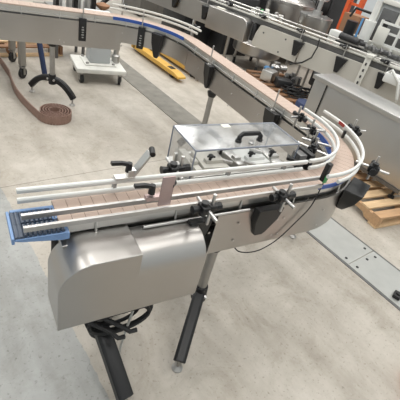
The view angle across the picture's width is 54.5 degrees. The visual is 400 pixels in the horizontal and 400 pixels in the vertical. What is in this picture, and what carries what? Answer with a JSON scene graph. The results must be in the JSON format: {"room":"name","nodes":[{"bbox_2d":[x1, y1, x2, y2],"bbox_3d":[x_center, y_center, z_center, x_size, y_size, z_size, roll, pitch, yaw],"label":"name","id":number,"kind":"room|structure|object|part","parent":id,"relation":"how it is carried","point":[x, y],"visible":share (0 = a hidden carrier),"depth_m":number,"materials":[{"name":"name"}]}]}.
{"room":"factory floor","nodes":[
{"label":"factory floor","id":0,"kind":"room"},
{"bbox_2d":[0,0,399,399],"bbox_3d":[-0.648,-1.772,5.379,14.000,0.100,15.000,-15,45,-36],"label":"floor","id":1,"kind":"structure","parent":0,"point":[287,319],"depth_m":2.37,"materials":[{"name":"concrete"}]},
{"bbox_2d":[8,41,26,77],"bbox_3d":[-2.166,-1.676,3.986,0.684,0.675,0.637,-18,47,-38],"label":"cart","id":2,"kind":"object","parent":1,"relation":"on","point":[21,46],"visible":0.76,"depth_m":4.09,"materials":[{"name":"silver metal"}]},
{"bbox_3d":[-2.071,-1.905,4.249,0.062,0.500,0.062,-19,47,-39],"label":"leg","id":3,"kind":"part","parent":2,"relation":"part of","materials":[{"name":"silver metal"}]},
{"bbox_3d":[-1.820,-1.622,3.951,0.062,0.500,0.062,-19,47,-39],"label":"leg","id":4,"kind":"part","parent":2,"relation":"part of","materials":[{"name":"silver metal"}]},
{"bbox_2d":[0,40,62,56],"bbox_3d":[-2.474,-1.970,4.767,1.250,0.118,0.850,-18,47,-39],"label":"wooden pallet","id":5,"kind":"object","parent":1,"relation":"on","point":[3,43],"visible":0.32,"depth_m":4.70,"materials":[{"name":"brown wood"}]},
{"bbox_2d":[0,57,71,124],"bbox_3d":[-1.809,-1.144,3.901,1.599,0.081,0.298,37,40,28],"label":"chain","id":6,"kind":"object","parent":1,"relation":"on","point":[50,113],"visible":1,"depth_m":3.58,"materials":[{"name":"brown plastic"}]},
{"bbox_2d":[37,43,46,73],"bbox_3d":[-1.685,-1.628,4.086,0.207,0.716,0.067,22,35,10],"label":"pole","id":7,"kind":"object","parent":1,"relation":"on","point":[39,45],"visible":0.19,"depth_m":4.14,"materials":[{"name":"blue metal"}]},
{"bbox_2d":[48,45,84,57],"bbox_3d":[-1.661,-2.080,4.886,0.500,0.510,0.320,-20,48,-40],"label":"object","id":8,"kind":"object","parent":1,"relation":"on","point":[56,47],"visible":0.16,"depth_m":5.02,"materials":[{"name":"grey metal"}]},
{"bbox_3d":[-1.771,-1.890,4.791,0.039,0.270,0.040,-15,45,-36],"label":"leg","id":9,"kind":"part","parent":8,"relation":"part of","materials":[{"name":"metal"}]},
{"bbox_2d":[44,0,112,12],"bbox_3d":[-1.793,-2.912,5.866,0.950,0.655,0.450,-15,45,-36],"label":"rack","id":10,"kind":"object","parent":1,"relation":"on","point":[89,4],"visible":0.4,"depth_m":5.77,"materials":[{"name":"silver metal"}]},
{"bbox_2d":[70,54,125,84],"bbox_3d":[-1.213,-1.537,4.595,0.560,0.175,0.464,-5,40,-27],"label":"dolly","id":11,"kind":"object","parent":1,"relation":"on","point":[79,66],"visible":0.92,"depth_m":4.43,"materials":[{"name":"white paint"}]},
{"bbox_2d":[79,8,115,66],"bbox_3d":[-1.145,-1.840,4.414,0.360,0.540,0.300,-7,40,-28],"label":"machine","id":12,"kind":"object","parent":11,"relation":"on","point":[94,56],"depth_m":4.45,"materials":[{"name":"white paint"}]},
{"bbox_3d":[-1.202,-1.632,4.563,0.360,0.016,0.300,-7,40,-28],"label":"plate","id":13,"kind":"part","parent":12,"relation":"part of","materials":[{"name":"white paint"}]},
{"bbox_2d":[111,50,119,63],"bbox_3d":[-0.993,-1.784,4.605,0.100,0.300,0.098,-15,45,-36],"label":"cylinder","id":14,"kind":"object","parent":11,"relation":"on","point":[115,58],"visible":0.45,"depth_m":4.62,"materials":[{"name":"silver metal"}]},
{"bbox_2d":[33,1,233,148],"bbox_3d":[-1.064,-1.775,5.131,0.300,0.006,6.000,-15,45,-36],"label":"trench cover","id":15,"kind":"object","parent":1,"relation":"on","point":[181,116],"visible":0.29,"depth_m":4.43,"materials":[{"name":"grey metal"}]},
{"bbox_2d":[122,0,163,15],"bbox_3d":[-0.993,-4.243,7.747,0.850,0.970,0.628,-22,49,-41],"label":"base cabinet","id":16,"kind":"object","parent":1,"relation":"on","point":[143,4],"visible":0.4,"depth_m":7.64,"materials":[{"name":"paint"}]},
{"bbox_3d":[-0.928,-4.055,7.449,0.360,0.780,0.012,-22,49,-41],"label":"door","id":17,"kind":"part","parent":16,"relation":"part of","materials":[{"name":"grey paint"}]},
{"bbox_2d":[131,44,192,78],"bbox_3d":[-0.493,-2.119,5.579,0.500,0.290,1.450,-15,45,-36],"label":"jack","id":18,"kind":"object","parent":1,"relation":"on","point":[173,72],"visible":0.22,"depth_m":5.39,"materials":[{"name":"yellow paint"}]},
{"bbox_2d":[161,8,210,44],"bbox_3d":[-0.224,-3.058,6.777,0.550,0.530,0.901,-10,42,-31],"label":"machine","id":19,"kind":"object","parent":1,"relation":"on","point":[203,36],"visible":0.18,"depth_m":6.61,"materials":[{"name":"metal"}]},
{"bbox_2d":[0,0,389,399],"bbox_3d":[-0.772,-0.633,2.728,2.938,1.061,3.526,-15,45,-36],"label":"conveyor","id":20,"kind":"object","parent":1,"relation":"on","point":[115,250],"visible":0.96,"depth_m":1.67,"materials":[{"name":"metal"}]},
{"bbox_3d":[-0.526,0.076,1.270,0.183,0.028,0.138,-8,41,-30],"label":"nose frame","id":21,"kind":"part","parent":20,"relation":"part of","materials":[{"name":"blue plastic"}]},
{"bbox_3d":[-1.404,-1.314,3.689,0.049,0.370,0.050,-15,45,-36],"label":"post","id":22,"kind":"part","parent":20,"relation":"part of","materials":[{"name":"silver metal"}]},
{"bbox_3d":[-1.778,-1.456,3.215,2.299,0.227,0.021,-6,40,-28],"label":"panel","id":23,"kind":"part","parent":20,"relation":"part of","materials":[{"name":"silver metal"}]},
{"bbox_2d":[48,224,142,330],"bbox_3d":[-0.379,0.271,1.378,0.276,0.300,0.162,-8,41,-30],"label":"hood","id":24,"kind":"object","parent":20,"relation":"attached to","point":[94,274],"depth_m":1.31,"materials":[{"name":"silver metal"}]},
{"bbox_2d":[84,305,152,339],"bbox_3d":[-0.349,0.449,1.602,0.374,0.279,0.169,-8,41,-30],"label":"power cable","id":25,"kind":"object","parent":20,"relation":"hanging from","point":[99,329],"visible":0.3,"depth_m":1.61,"materials":[{"name":"black rubber"}]},
{"bbox_3d":[-0.281,-0.121,1.388,0.081,0.046,0.025,-5,40,-27],"label":"lever","id":26,"kind":"part","parent":20,"relation":"part of","materials":[{"name":"black plastic"}]},
{"bbox_2d":[119,311,133,352],"bbox_3d":[-0.317,0.548,1.689,0.054,0.552,0.021,1,37,-20],"label":"air hose","id":27,"kind":"object","parent":20,"relation":"hanging from","point":[132,312],"visible":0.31,"depth_m":1.70,"materials":[{"name":"grey plastic"}]},
{"bbox_3d":[-0.242,-0.126,1.406,0.131,0.101,0.037,-10,42,-32],"label":"sensor arm","id":28,"kind":"part","parent":20,"relation":"part of","materials":[{"name":"metal"}]},
{"bbox_3d":[-0.191,-0.039,1.339,0.081,0.046,0.025,-5,40,-27],"label":"lever","id":29,"kind":"part","parent":20,"relation":"part of","materials":[{"name":"black plastic"}]},
{"bbox_3d":[-0.174,-0.175,1.411,0.021,0.027,0.039,3,37,-17],"label":"arm knob","id":30,"kind":"part","parent":20,"relation":"part of","materials":[{"name":"black plastic"}]},
{"bbox_3d":[-0.425,-1.734,3.730,0.889,0.018,0.162,18,35,4],"label":"guide rail","id":31,"kind":"part","parent":20,"relation":"part of","materials":[{"name":"white paint"}]},
{"bbox_3d":[-0.412,-1.476,3.695,0.721,0.148,0.137,24,36,13],"label":"panel","id":32,"kind":"part","parent":20,"relation":"part of","materials":[{"name":"silver metal"}]},
{"bbox_3d":[-0.390,-1.753,3.703,0.906,0.018,0.169,19,35,6],"label":"guide rail","id":33,"kind":"part","parent":20,"relation":"part of","materials":[{"name":"white paint"}]},
{"bbox_3d":[-0.143,-0.034,1.371,0.098,0.125,0.025,-8,41,-30],"label":"stop plate","id":34,"kind":"part","parent":20,"relation":"part of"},
{"bbox_3d":[-0.050,-0.075,1.590,1.280,0.018,0.015,-8,41,-30],"label":"guide rail","id":35,"kind":"part","parent":20,"relation":"part of","materials":[{"name":"white plastic"}]},
{"bbox_3d":[-0.035,-0.108,1.571,1.295,0.018,0.015,-8,41,-30],"label":"guide rail","id":36,"kind":"part","parent":20,"relation":"part of","materials":[{"name":"white plastic"}]},
{"bbox_3d":[-0.840,-0.854,2.503,2.596,0.014,3.045,-15,45,-36],"label":"return rail","id":37,"kind":"part","parent":20,"relation":"part of","materials":[{"name":"metal"}]},
{"bbox_2d":[129,217,205,309],"bbox_3d":[-0.146,0.244,1.514,0.282,0.288,0.157,-8,41,-30],"label":"hood","id":38,"kind":"object","parent":20,"relation":"attached to","point":[170,252],"depth_m":1.45,"materials":[{"name":"silver metal"}]},
{"bbox_3d":[0.012,-0.027,1.522,1.312,0.018,0.011,-8,41,-30],"label":"guide rail","id":39,"kind":"part","parent":20,"relation":"part of","materials":[{"name":"metal"}]},
{"bbox_3d":[0.016,0.012,1.505,1.292,0.018,0.011,-8,41,-30],"label":"guide rail","id":40,"kind":"part","parent":20,"relation":"part of","materials":[{"name":"metal"}]},
{"bbox_3d":[-0.108,-0.133,1.636,0.014,0.015,0.159,-8,41,-30],"label":"clamp rod","id":41,"kind":"part","parent":20,"relation":"part of","materials":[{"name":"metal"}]},
{"bbox_3d":[-0.086,-0.124,1.654,0.014,0.145,0.014,-15,45,-36],"label":"clamp rod","id":42,"kind":"part","parent":20,"relation":"part of","materials":[{"name":"metal"}]},
{"bbox_3d":[0.158,-0.006,1.927,1.709,0.217,0.325,-20,48,-40],"label":"panel","id":43,"kind":"part","parent":20,"relation":"part of","materials":[{"name":"silver metal"}]},
{"bbox_3d":[0.002,0.070,1.545,0.490,0.012,0.012,-8,41,-30],"label":"tie rod","id":44,"kind":"part","parent":20,"relation":"part of","materials":[{"name":"metal"}]},
{"bbox_3d":[0.027,0.035,1.454,0.014,0.015,0.148,-8,41,-30],"label":"clamp rod","id":45,"kind":"part","parent":20,"relation":"part of","materials":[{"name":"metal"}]},
{"bbox_3d":[0.068,-0.802,3.547,0.049,0.380,0.050,-15,45,-36],"label":"post","id":46,"kind":"part","parent":20,"relation":"part of","materials":[{"name":"silver metal"}]},
{"bbox_3d":[0.036,0.344,1.927,0.049,0.365,0.050,-15,45,-36],"label":"post","id":47,"kind":"part","parent":20,"relation":"part of","materials":[{"name":"silver metal"}]},
{"bbox_3d":[0.042,0.037,1.479,0.014,0.145,0.014,-15,45,-36],"label":"clamp rod","id":48,"kind":"part","parent":20,"relation":"part of","materials":[{"name":"metal"}]},
{"bbox_2d":[166,145,315,179],"bbox_3d":[0.201,-0.137,1.985,0.718,0.343,0.290,-8,41,-30],"label":"station","id":49,"kind":"object","parent":20,"relation":"attached to","point":[205,160],"visible":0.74,"depth_m":1.83,"materials":[{"name":"metal"}]},
{"bbox_3d":[0.166,-0.158,1.941,0.620,0.012,0.290,-8,41,-30],"label":"plate","id":50,"kind":"part","parent":49,"relation":"part of","materials":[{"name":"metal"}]},
{"bbox_3d":[0.048,-0.187,1.728,0.038,0.038,0.025,9,35,-8],"label":"knob","id":51,"kind":"part","parent":49,"relation":"part of","materials":[{"name":"black plastic"}]},
{"bbox_3d":[0.128,-0.235,1.948,0.580,0.040,0.018,-8,41,-30],"label":"slide rail","id":52,"kind":"part","parent":49,"relation":"part of","materials":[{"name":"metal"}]},
{"bbox_2d":[167,122,299,178],"bbox_3d":[0.175,-0.265,1.884,0.600,0.220,0.229,-8,41,-30],"label":"cover","id":53,"kind":"object","parent":49,"relation":"on","point":[240,136],"visible":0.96,"depth_m":1.80,"materials":[{"name":"plastic"}]},
{"bbox_3d":[0.234,-0.294,1.800,0.156,0.052,0.032,-8,41,-30],"label":"handle","id":54,"kind":"part","parent":53,"relation":"part of","materials":[{"name":"black plastic"}]},
{"bbox_3d":[0.216,-0.122,1.823,0.580,0.040,0.018,-8,41,-30],"label":"slide rail","id":55,"kind":"part","parent":49,"relation":"part of","materials":[{"name":"metal"}]},
{"bbox_3d":[0.242,-0.214,1.840,0.038,0.038,0.025,9,35,-8],"label":"knob","id":56,"kind":"part","parent":49,"relation":"part of","materials":[{"name":"black plastic"}]},
{"bbox_3d":[0.353,-0.230,1.905,0.038,0.038,0.025,9,35,-8],"label":"knob","id":57,"kind":"part","parent":49,"relation":"part of","materials":[{"name":"black plastic"}]},
{"bbox_3d":[0.272,-0.814,3.058,0.012,0.175,1.606,-9,42,-31],"label":"panel","id":58,"kind":"part","parent":20,"relation":"part of","materials":[{"name":"silver metal"}]},
{"bbox_3d":[0.405,-0.834,3.138,0.012,0.175,1.612,-9,42,-31],"label":"panel","id":59,"kind":"part","parent":20,"relation":"part of","materials":[{"name":"silver metal"}]},
{"bbox_2d":[204,191,333,251],"bbox_3d":[0.190,0.070,2.014,1.839,0.005,0.512,-15,45,-36],"label":"panel","id":60,"kind":"object","parent":20,"relation":"on","point":[207,237],"depth_m":1.87,"materials":[{"name":"silver metal"}]},
{"bbox_3d":[0.552,-0.016,2.091,0.331,0.217,1.322,31,38,22],"label":"panel","id":61,"kind":"part","parent":20,"relation":"part of","materials":[{"name":"silver metal"}]},
{"bbox_2d":[235,183,323,252],"bbox_3d":[0.368,0.091,1.821,0.406,0.360,0.038,-5,40,-27],"label":"cable","id":62,"kind":"object","parent":20,"relation":"hanging from","point":[322,183],"visible":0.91,"depth_m":1.87,"materials":[{"name":"black rubber"}]},
{"bbox_3d":[0.353,-0.011,1.642,0.014,0.015,0.148,-8,41,-30],"label":"clamp rod","id":63,"kind":"part","parent":20,"relation":"part of","materials":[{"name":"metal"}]},
{"bbox_3d":[0.368,-0.009,1.667,0.014,0.145,0.014,-15,45,-36],"label":"clamp rod","id":64,"kind":"part","parent":20,"relation":"part of","materials":[{"name":"metal"}]},
{"bbox_3d":[0.622,-0.532,2.483,0.014,0.145,0.014,-15,45,-36],"label":"clamp rod","id":65,"kind":"part","parent":20,"relation":"part of","materials":[{"name":"metal"}]},
{"bbox_3d":[0.667,-0.423,2.349,0.014,0.145,0.014,-15,45,-36],"label":"clamp rod","id":66,"kind":"part","parent":20,"relation":"part of","materials":[{"name":"metal"}]},
{"bbox_3d":[0.674,-0.422,2.328,0.181,0.015,0.014,4,36,-16],"label":"clamp rod","id":67,"kind":"part","parent":20,"relation":"part of","materials":[{"name":"metal"}]},
{"bbox_3d":[0.624,-0.276,2.124,0.196,0.015,0.014,29,37,19],"label":"clamp rod","id":68,"kind":"part","parent":20,"relation":"part of","materials":[{"name":"metal"}]},
{"bbox_3d":[0.673,-0.331,2.236,0.133,0.015,0.143,-15,45,-36],"label":"clamp rod","id":69,"kind":"part","parent":20,"relation":"part of","materials":[{"name":"metal"}]},
{"bbox_3d":[0.692,-0.323,2.218,0.175,0.018,0.712,17,35,2],"label":"guide rail","id":70,"kind":"part","parent":20,"relation":"part of","materials":[{"name":"white plastic"}]},
{"bbox_3d":[0.694,-0.362,2.199,0.192,0.018,0.746,17,35,2],"label":"guide rail","id":71,"kind":"part","parent":20,"relation":"part of","materials":[{"name":"white plastic"}]},
{"bbox_3d":[0.822,-0.294,2.227,0.188,0.018,0.854,16,35,1],"label":"guide rail","id":72,"kind":"part","parent":20,"relation":"part of","materials":[{"name":"white plastic"}]},
{"bbox_3d":[0.805,-0.313,2.168,0.225,0.018,0.923,18,35,5],"label":"guide rail","id":73,"kind":"part","parent":20,"relation":"part of","materials":[{"name":"white plastic"}]},
{"bbox_3d":[0.960,-0.442,2.451,0.014,0.145,0.014,-15,45,-36],"label":"clamp rod","id":74,"kind":"part","parent":20,"relation":"part of","materials":[{"name":"metal"}]},
{"bbox_3d":[0.939,-0.174,2.106,0.014,0.145,0.014,-15,45,-36],"label":"clamp rod","id":75,"kind":"part","parent":20,"relation":"part of","materials":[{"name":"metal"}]},
{"bbox_3d":[0.923,-0.173,2.077,0.178,0.015,0.014,25,36,14],"label":"clamp rod","id":76,"kind":"part","parent":20,"relation":"part of","materials":[{"name":"metal"}]},
{"bbox_2d":[207,0,259,55],"bbox_3d":[0.393,-3.307,6.911,0.610,1.040,1.167,-8,41,-30],"label":"machine","id":77,"kind":"object","parent":1,"relation":"on","point":[216,39],"visible":0.34,"depth_m":6.67,"materials":[{"name":"grey paint"}]},
{"bbox_2d":[232,7,283,69],"bbox_3d":[0.962,-2.597,6.263,0.800,0.900,0.800,-15,45,-36],"label":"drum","id":78,"kind":"object","parent":1,"relation":"on","point":[246,48],"visible":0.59,"depth_m":6.06,"materials":[{"name":"silver metal"}]},
{"bbox_2d":[233,39,279,60],"bbox_3d":[0.935,-2.502,6.332,0.800,0.180,0.800,-15,45,-36],"label":"bowl","id":79,"kind":"object","parent":78,"relation":"on","point":[246,48],"depth_m":6.05,"materials":[{"name":"silver metal"}]},
{"bbox_2d":[259,0,266,10],"bbox_3d":[0.638,-4.678,8.457,0.788,1.560,1.900,-15,45,-36],"label":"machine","id":80,"kind":"object","parent":1,"relation":"on","point":[262,5],"visible":0.02,"depth_m":8.08,"materials":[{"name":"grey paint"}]},
{"bbox_2d":[147,0,399,105],"bbox_3d":[0.926,-2.069,5.462,5.342,0.960,0.502,32,38,23],"label":"conveyor","id":81,"kind":"object","parent":1,"relation":"on","point":[287,43],"visible":0.77,"depth_m":5.13,"materials":[{"name":"metal"}]},
{"bbox_3d":[-0.488,-3.091,5.968,1.742,0.270,0.012,32,38,23],"label":"panel","id":82,"kind":"part","parent":81,"relation":"part of","materials":[{"name":"silver metal"}]},
{"bbox_3d":[0.391,-2.278,5.796,0.047,0.440,0.048,-15,45,-36],"label":"post","id":83,"kind":"part","parent":81,"relation":"part of","materials":[{"name":"silver metal"}]},
{"bbox_2d":[205,5,251,41],"bbox_3d":[0.399,-2.486,5.459,0.670,0.295,0.150,32,38,23],"label":"hood","id":84,"kind":"object","parent":81,"relation":"attached to","point":[230,22],"depth_m":5.39,"materials":[{"name":"silver metal"}]},
{"bbox_3d":[1.016,-2.118,5.218,0.700,0.295,0.012,32,38,23],"label":"panel","id":85,"kind":"part","parent":81,"relation":"part of","materials":[{"name":"silver metal"}]},
{"bbox_2d":[289,39,319,64],"bbox_3d":[1.347,-1.892,4.987,0.306,0.422,0.042,37,40,28],"label":"power cable","id":86,"kind":"object","parent":81,"relation":"hanging from","point":[319,39],"visible":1,"depth_m":4.97,"materials":[{"name":"black rubber"}]},
{"bbox_3d":[0.946,-2.377,5.176,1.490,0.018,5.086,-15,45,-36],"label":"guide rail","id":87,"kind":"part","parent":81,"relation":"part of","materials":[{"name":"silver metal"}]},
{"bbox_3d":[0.953,-2.404,5.157,1.490,0.018,5.086,-15,45,-36],"label":"guide rail","id":88,"kind":"part","parent":81,"relation":"part of","materials":[{"name":"metal"}]},
{"bbox_3d":[1.049,-2.449,5.291,1.490,0.018,5.086,-15,45,-36],"label":"guide rail","id":89,"kind":"part","parent":81,"relation":"part of","materials":[{"name":"silver metal"}]},
{"bbox_3d":[1.058,-2.480,5.268,5.292,0.018,0.015,32,38,23],"label":"guide rail","id":90,"kind":"part","parent":81,"relation":"part of","materials":[{"name":"metal"}]},
{"bbox_3d":[2.120,-1.410,4.663,2.110,0.285,0.012,32,38,23],"label":"panel","id":91,"kind":"part","parent":81,"relation":"part of","materials":[{"name":"silver metal"}]},
{"bbox_2d":[246,69,307,104],"bbox_3d":[1.184,-1.620,5.675,0.660,0.118,1.100,-2,38,-24],"label":"wooden pallet","id":92,"kind":"object","parent":1,"relation":"on","point":[257,76],"visible":0.2,"depth_m":5.57,"materials":[{"name":"brown wood"}]},
{"bbox_2d":[260,67,277,82],"bbox_3d":[1.003,-1.818,5.643,0.170,0.140,0.220,30,37,20],"label":"box","id":93,"kind":"object","parent":92,"relation":"on","point":[268,74],"visible":0.91,"depth_m":5.57,"materials":[{"name":"metal"}]},
{"bbox_2d":[264,61,286,75],"bbox_3d":[1.123,-1.962,5.831,0.366,0.220,0.158,0,37,-21],"label":"pump","id":94,"kind":"object","parent":92,"relation":"on","point":[276,65],"visible":0.59,"depth_m":5.77,"materials":[{"name":"metal"}]},
{"bbox_2d":[273,76,292,87],"bbox_3d":[1.185,-1.676,5.550,0.220,0.110,0.170,6,36,-13],"label":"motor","id":95,"kind":"object","parent":92,"relation":"on","point":[279,82],"visible":0.79,"depth_m":5.49,"materials":[{"name":"grey paint"}]},
{"bbox_2d":[283,72,301,86],"bbox_3d":[1.360,-1.774,5.718,0.262,0.150,0.214,-15,45,-36],"label":"block","id":96,"kind":"object","parent":92,"relation":"on","point":[296,80],"visible":0.77,"depth_m":5.67,"materials":[{"name":"metal"}]},
{"bbox_2d":[280,84,310,98],"bbox_3d":[1.381,-1.525,5.429,0.501,0.093,0.368,-15,45,-36],"label":"cables","id":97,"kind":"object","parent":92,"relation":"on","point":[291,90],"visible":0.95,"depth_m":5.35,"materials":[{"name":"rubber"}]},
{"bbox_2d":[264,0,315,62],"bbox_3d":[1.520,-3.132,7.037,0.860,1.110,0.860,-15,45,-36],"label":"drum","id":98,"kind":"object","parent":1,"relation":"on","point":[290,9],"visible":0.3,"depth_m":6.54,"materials":[{"name":"silver metal"}]},
{"bbox_2d":[295,98,306,109],"bbox_3d":[1.255,-1.052,4.752,0.260,0.300,0.260,-15,45,-36],"label":"bucket","id":99,"kind":"object","parent":1,"relation":"on","point":[299,102],"visible":0.18,"depth_m":4.64,"materials":[{"name":"blue paint"}]},
{"bbox_2d":[282,0,332,86],"bbox_3d":[1.663,-2.478,5.961,0.500,1.360,0.500,-15,45,-36],"label":"hopper","id":100,"kind":"object","parent":1,"relation":"on","point":[315,20],"visible":0.52,"depth_m":5.68,"materials":[{"name":"silver metal"}]},
{"bbox_3d":[1.718,-2.111,6.017,0.035,0.740,0.036,-15,45,-36],"label":"leg","id":101,"kind":"part","parent":100,"relation":"part of","materials":[{"name":"silver metal"}]},
{"bbox_2d":[309,71,320,88],"bbox_3d":[1.987,-1.763,5.819,0.448,0.530,0.648,-15,45,-36],"label":"compressor","id":102,"kind":"object","parent":1,"relation":"on","point":[311,81],"visible":0.09,"depth_m":5.92,"materials":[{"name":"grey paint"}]},
{"bbox_2d":[326,29,341,45],"bbox_3d":[1.786,-1.891,5.525,0.140,0.980,0.220,-19,47,-39],"label":"control box","id":103,"kind":"object","parent":1,"relation":"on","point":[333,32],"visible":0.23,"depth_m":5.25,"materials":[{"name":"white plastic"}]},
{"bbox_2d":[311,0,357,42],"bbox_3d":[2.184,-3.741,7.566,0.788,1.760,1.300,-15,45,-36],"label":"machine","id":104,"kind":"object","parent":1,"relation":"on","point":[333,9],"visible":0.02,"depth_m":7.05,"materials":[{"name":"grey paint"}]},
{"bbox_3d":[2.247,-3.499,7.026,0.020,0.884,0.234,-15,45,-36],"label":"access panel","id":105,"kind":"part","parent":104,"relation":"part of","materials":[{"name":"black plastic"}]},
{"bbox_2d":[308,218,371,263],"bbox_3d":[0.994,0.218,3.141,0.345,0.008,0.749,-15,45,-36],"label":"trench cover","id":106,"kind":"object","parent":1,"relation":"on","point":[347,247],"visible":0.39,"depth_m":3.03,"materials":[{"name":"grey metal"}]},
{"bbox_2d":[332,12,368,48],"bbox_3d":[2.358,-2.455,6.405,0.300,1.120,0.300,-15,45,-36],"label":"cardboard box","id":107,"kind":"object","parent":1,"relation":"on","point":[356,17],"visible":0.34,"depth_m":6.07,"materials":[{"name":"brown cardboard"}]},
{"bbox_2d":[336,0,366,29],"bbox_3d":[2.634,-3.317,6.587,0.090,2.400,0.310,-15,45,-36],"label":"rack","id":108,"kind":"object","parent":1,"relation":"on","point":[349,3],"visible":0.25,"depth_m":6.62,"materials":[{"name":"metal"}]},
{"bbox_2d":[307,217,399,310],"bbox_3d":[1.204,0.427,2.933,0.387,0.004,1.550,-15,45,-36],"label":"trim","id":109,"kind":"structure","parent":1,"relation":"on","point":[310,234],"depth_m":2.89,"materials":[{"name":"stainless steel"}]},
{"bbox_2d":[335,0,399,102],"bbox_3d":[2.266,-1.682,4.926,1.045,1.540,1.290,-22,49,-41],"label":"machine","id":110,"kind":"object","parent":1,"relation":"on","point":[386,41],"visible":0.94,"depth_m":4.72,"materials":[{"name":"white paint"}]},
{"bbox_3d":[2.035,-1.588,4.747,0.085,0.395,0.340,33,38,23],"label":"arm","id":111,"kind":"part","parent":110,"relation":"part of","materials":[{"name":"white paint"}]},
{"bbox_3d":[2.200,-1.998,4.726,0.020,0.200,0.150,-22,49,-41],"label":"plate","id":112,"kind":"part","parent":110,"relation":"part of","materials":[{"name":"white paint"}]},
{"bbox_3d":[2.540,-1.847,4.699,0.020,0.340,0.720,-22,49,-41],"label":"panel","id":113,"kind":"part","parent":110,"relation":"part of","materials":[{"name":"metal"}]},
{"bbox_2d":[349,251,399,307],"bbox_3d":[1.432,0.651,2.705,0.345,0.008,0.749,-15,45,-36],"label":"trench cover","id":114,"kind":"object","parent":1,"relation":"on","point":[378,272],"visible":1,"depth_m":2.81,"materials":[{"name":"grey metal"}]},
{"bbox_2d":[392,290,399,300],"bbox_3d":[1.346,0.645,2.643,0.050,0.038,0.070,33,39,24],"label":"stopper","id":115,"kind":"object","parent":114,"relation":"on","point":[396,294],"visible":1,"depth_m":2.63,"materials":[{"name":"black rubber"}]},
{"bbox_2d":[351,166,399,228],"bbox_3d":[1.670,-0.157,3.825,0.900,0.118,1.050,-6,40,-28],"label":"wooden pallet","id":116,"kind":"object","parent":1,"relation":"on","point":[384,218],"visible":0.2,"depth_m":3.43,"materials":[{"name":"beige wood"}]},
{"bbox_2d":[303,73,399,198],"bbox_3d":[1.590,-0.645,3.779,0.350,0.672,1.340,-15,45,-36],"label":"base cabinet","id":117,"kind":"object","parent":116,"relation":"on","point":[344,99],"visible":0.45,"depth_m":3.60,"materials":[{"name":"silver metal"}]},
{"bbox_2d":[369,0,399,62],"bbox_3d":[3.049,-2.129,5.882,0.560,1.500,1.300,-15,45,-36],"label":"enclosure","id":118,"kind":"object","parent":1,"relation":"on","point":[389,10],"visible":0.16,"depth_m":5.66,"materials":[{"name":"grey paint"}]},
{"bbox_3d":[2.730,-2.557,5.777,0.020,0.500,0.260,-15,45,-36],"label":"window panel","id":119,"kind":"part","parent":118,"relation":"part of","materials":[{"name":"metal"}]},
{"bbox_2d":[382,19,390,27],"bbox_3d":[2.489,-2.032,5.779,0.234,1.220,0.240,-15,45,-36],"label":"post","id":120,"kind":"object","parent":1,"relation":"on","point":[384,24],"visible":0.16,"depth_m":5.42,"materials":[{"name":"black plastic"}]},
{"bbox_2d":[354,0,376,17],"bbox_3d":[5.547,-5.635,7.764,0.100,6.000,15.000,-15,45,-36],"label":"wall","id":121,"kind":"structure","parent":0,"point":[369,5],"depth_m":9.73,"materials":[{"name":"white paint"}]}
]}

